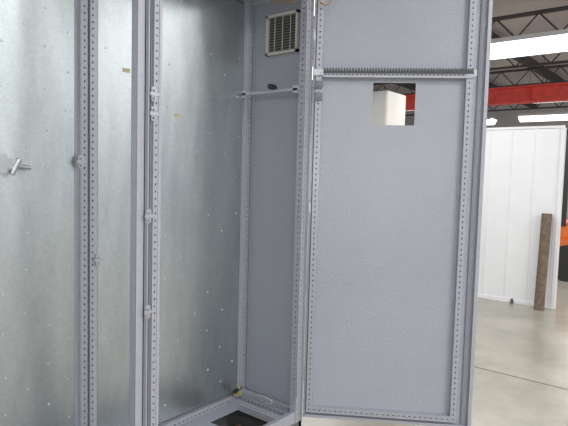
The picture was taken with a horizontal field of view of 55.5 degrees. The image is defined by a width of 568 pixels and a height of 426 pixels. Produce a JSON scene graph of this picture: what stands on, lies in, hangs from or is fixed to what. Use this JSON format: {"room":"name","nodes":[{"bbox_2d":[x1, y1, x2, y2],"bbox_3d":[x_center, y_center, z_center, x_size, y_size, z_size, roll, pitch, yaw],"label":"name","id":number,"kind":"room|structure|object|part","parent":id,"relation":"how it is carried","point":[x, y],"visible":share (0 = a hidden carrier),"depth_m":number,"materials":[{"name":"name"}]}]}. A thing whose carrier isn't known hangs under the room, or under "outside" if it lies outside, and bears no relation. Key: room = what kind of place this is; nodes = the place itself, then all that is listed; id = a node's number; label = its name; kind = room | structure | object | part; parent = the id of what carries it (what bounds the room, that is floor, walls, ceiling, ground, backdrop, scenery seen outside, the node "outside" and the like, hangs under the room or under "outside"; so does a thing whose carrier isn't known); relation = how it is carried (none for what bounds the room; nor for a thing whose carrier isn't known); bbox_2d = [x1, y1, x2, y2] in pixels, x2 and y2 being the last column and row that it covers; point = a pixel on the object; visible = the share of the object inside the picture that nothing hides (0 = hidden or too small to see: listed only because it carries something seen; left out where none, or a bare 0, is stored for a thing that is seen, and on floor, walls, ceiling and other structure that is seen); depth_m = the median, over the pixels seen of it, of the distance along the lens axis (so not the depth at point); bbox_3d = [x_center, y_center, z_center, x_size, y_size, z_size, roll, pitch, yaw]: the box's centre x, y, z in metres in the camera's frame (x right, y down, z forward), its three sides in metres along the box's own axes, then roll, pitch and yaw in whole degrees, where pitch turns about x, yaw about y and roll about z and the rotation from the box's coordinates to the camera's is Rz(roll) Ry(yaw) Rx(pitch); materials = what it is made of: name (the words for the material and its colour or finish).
{"room":"industrial workshop","nodes":[
{"label":"industrial workshop","id":0,"kind":"room"},
{"bbox_2d":[301,218,567,425],"bbox_3d":[3.318,0.816,9.647,21.000,0.100,29.000,5,5,39],"label":"floor","id":1,"kind":"structure","parent":0,"point":[514,339],"depth_m":3.95,"materials":[{"name":"concrete"}]},
{"bbox_2d":[0,0,331,425],"bbox_3d":[-0.583,0.066,1.953,0.524,2.265,1.839,5,5,39],"label":"enclosure","id":2,"kind":"object","parent":1,"relation":"on","point":[155,154],"visible":1,"depth_m":2.22,"materials":[{"name":"paint"}]},
{"bbox_3d":[-1.050,-0.004,1.732,0.004,1.968,0.807,5,5,39],"label":"panel","id":3,"kind":"part","parent":2,"relation":"part of","materials":[{"name":"silver metal"}]},
{"bbox_3d":[-0.478,-0.038,2.435,0.004,1.968,0.809,5,5,39],"label":"panel","id":4,"kind":"part","parent":2,"relation":"part of","materials":[{"name":"silver metal"}]},
{"bbox_3d":[-0.624,-0.011,1.971,0.417,2.075,1.810,5,5,39],"label":"perforated frame","id":5,"kind":"part","parent":2,"relation":"part of","materials":[{"name":"paint"}]},
{"bbox_3d":[-0.052,-0.600,2.561,0.043,0.026,0.030,5,5,39],"label":"bar knob","id":6,"kind":"part","parent":2,"relation":"part of","materials":[{"name":"black plastic"}]},
{"bbox_3d":[-0.053,-0.046,2.677,0.419,2.075,0.004,5,5,39],"label":"panel","id":7,"kind":"part","parent":2,"relation":"part of","materials":[{"name":"paint"}]},
{"bbox_2d":[265,9,299,56],"bbox_3d":[-0.008,-0.858,2.583,0.195,0.190,0.020,5,5,39],"label":"ventilation grille","id":8,"kind":"object","parent":2,"relation":"attached to","point":[282,39],"depth_m":2.58,"materials":[{"name":"plastic"}]},
{"bbox_2d":[303,0,492,425],"bbox_3d":[0.503,-0.044,2.497,0.803,2.095,0.056,2,4,6],"label":"door","id":9,"kind":"structure","parent":2,"relation":"attached to","point":[395,211],"depth_m":2.52,"materials":[{"name":"paint"}]},
{"bbox_3d":[0.513,-0.626,2.445,0.668,0.026,0.002,2,4,6],"label":"comb rail","id":10,"kind":"part","parent":9,"relation":"part of","materials":[{"name":"metal"}]},
{"bbox_2d":[372,90,405,124],"bbox_3d":[1.320,-0.514,8.412,0.840,2.620,0.635,5,5,39],"label":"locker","id":11,"kind":"object","parent":1,"relation":"on","point":[388,107],"visible":0.11,"depth_m":7.96,"materials":[{"name":"metal"}]},
{"bbox_2d":[474,366,567,389],"bbox_3d":[0.517,1.044,4.617,9.510,0.002,14.105,0,4,-17],"label":"joint","id":12,"kind":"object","parent":1,"relation":"in","point":[474,366],"depth_m":3.71,"materials":[{"name":"grey concrete"}]},
{"bbox_2d":[534,213,551,309],"bbox_3d":[2.743,0.514,5.720,0.113,1.026,0.163,5,5,39],"label":"wooden plank","id":13,"kind":"object","parent":1,"relation":"on","point":[546,219],"visible":1,"depth_m":5.68,"materials":[{"name":"brown wood"}]},
{"bbox_2d":[558,129,567,281],"bbox_3d":[4.192,-0.129,7.716,2.840,2.100,1.060,5,5,39],"label":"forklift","id":14,"kind":"object","parent":1,"relation":"on","point":[563,249],"visible":0.27,"depth_m":7.39,"materials":[{"name":"black metal"}]},
{"bbox_3d":[7.682,-0.424,7.856,0.260,2.850,0.320,5,5,39],"label":"steel column","id":15,"kind":"structure","parent":1,"relation":"on","visible":0},
{"bbox_2d":[311,82,567,115],"bbox_3d":[3.317,-2.359,11.312,17.500,0.320,0.180,5,5,39],"label":"beam","id":16,"kind":"structure","parent":15,"relation":"on","point":[550,92],"depth_m":10.27,"materials":[{"name":"red metal"}]},
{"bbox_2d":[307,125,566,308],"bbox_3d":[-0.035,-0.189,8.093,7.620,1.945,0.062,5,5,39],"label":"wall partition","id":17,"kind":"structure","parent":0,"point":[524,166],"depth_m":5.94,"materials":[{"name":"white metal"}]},
{"bbox_2d":[312,31,565,107],"bbox_3d":[2.691,-3.573,9.299,16.100,0.230,28.000,5,5,39],"label":"roof","id":18,"kind":"structure","parent":0,"point":[527,60],"depth_m":14.79,"materials":[{"name":"grey metal"}]},
{"bbox_2d":[311,64,567,101],"bbox_3d":[5.670,-3.490,14.103,17.521,0.430,0.100,5,5,39],"label":"joist","id":19,"kind":"object","parent":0,"point":[565,65],"depth_m":13.75,"materials":[{"name":"black metal"}]},
{"bbox_2d":[312,0,567,93],"bbox_3d":[3.439,-3.821,9.322,21.000,0.100,29.000,5,5,39],"label":"ceiling","id":20,"kind":"structure","parent":0,"point":[539,24],"depth_m":11.36,"materials":[{"name":"grey metal"}]},
{"bbox_2d":[487,75,497,124],"bbox_3d":[5.461,-3.506,17.110,2.400,1.510,0.680,5,5,39],"label":"fluorescent light fixture","id":21,"kind":"object","parent":20,"relation":"hanging from","point":[490,120],"visible":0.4,"depth_m":16.37,"materials":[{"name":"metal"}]},
{"bbox_2d":[490,29,567,59],"bbox_3d":[3.292,-2.867,7.167,2.400,1.510,0.680,5,5,39],"label":"fluorescent light fixture","id":22,"kind":"object","parent":20,"relation":"hanging from","point":[555,41],"visible":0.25,"depth_m":7.01,"materials":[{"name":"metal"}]},
{"bbox_2d":[517,82,567,121],"bbox_3d":[7.706,-3.275,14.650,2.400,1.510,0.680,5,5,39],"label":"fluorescent light fixture","id":23,"kind":"object","parent":20,"relation":"hanging from","point":[556,115],"visible":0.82,"depth_m":14.86,"materials":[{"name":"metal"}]},
{"bbox_2d":[313,5,567,49],"bbox_3d":[2.643,-3.309,10.382,17.521,0.430,0.100,5,5,39],"label":"joist","id":24,"kind":"object","parent":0,"point":[562,8],"depth_m":9.11,"materials":[{"name":"black metal"}]},
{"bbox_2d":[405,101,567,217],"bbox_3d":[11.954,-2.015,20.028,21.000,4.550,0.200,5,5,39],"label":"wall","id":25,"kind":"structure","parent":0,"point":[504,118],"depth_m":21.89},
{"bbox_2d":[405,102,567,115],"bbox_3d":[8.696,-3.671,17.824,17.521,0.430,0.100,5,5,39],"label":"joist","id":26,"kind":"object","parent":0,"point":[556,106],"depth_m":18.26,"materials":[{"name":"black metal"}]},
{"bbox_2d":[489,52,567,70],"bbox_3d":[4.156,-3.400,12.243,17.521,0.430,0.100,5,5,39],"label":"joist","id":27,"kind":"object","parent":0,"point":[565,61],"depth_m":11.39,"materials":[{"name":"black metal"}]}
]}

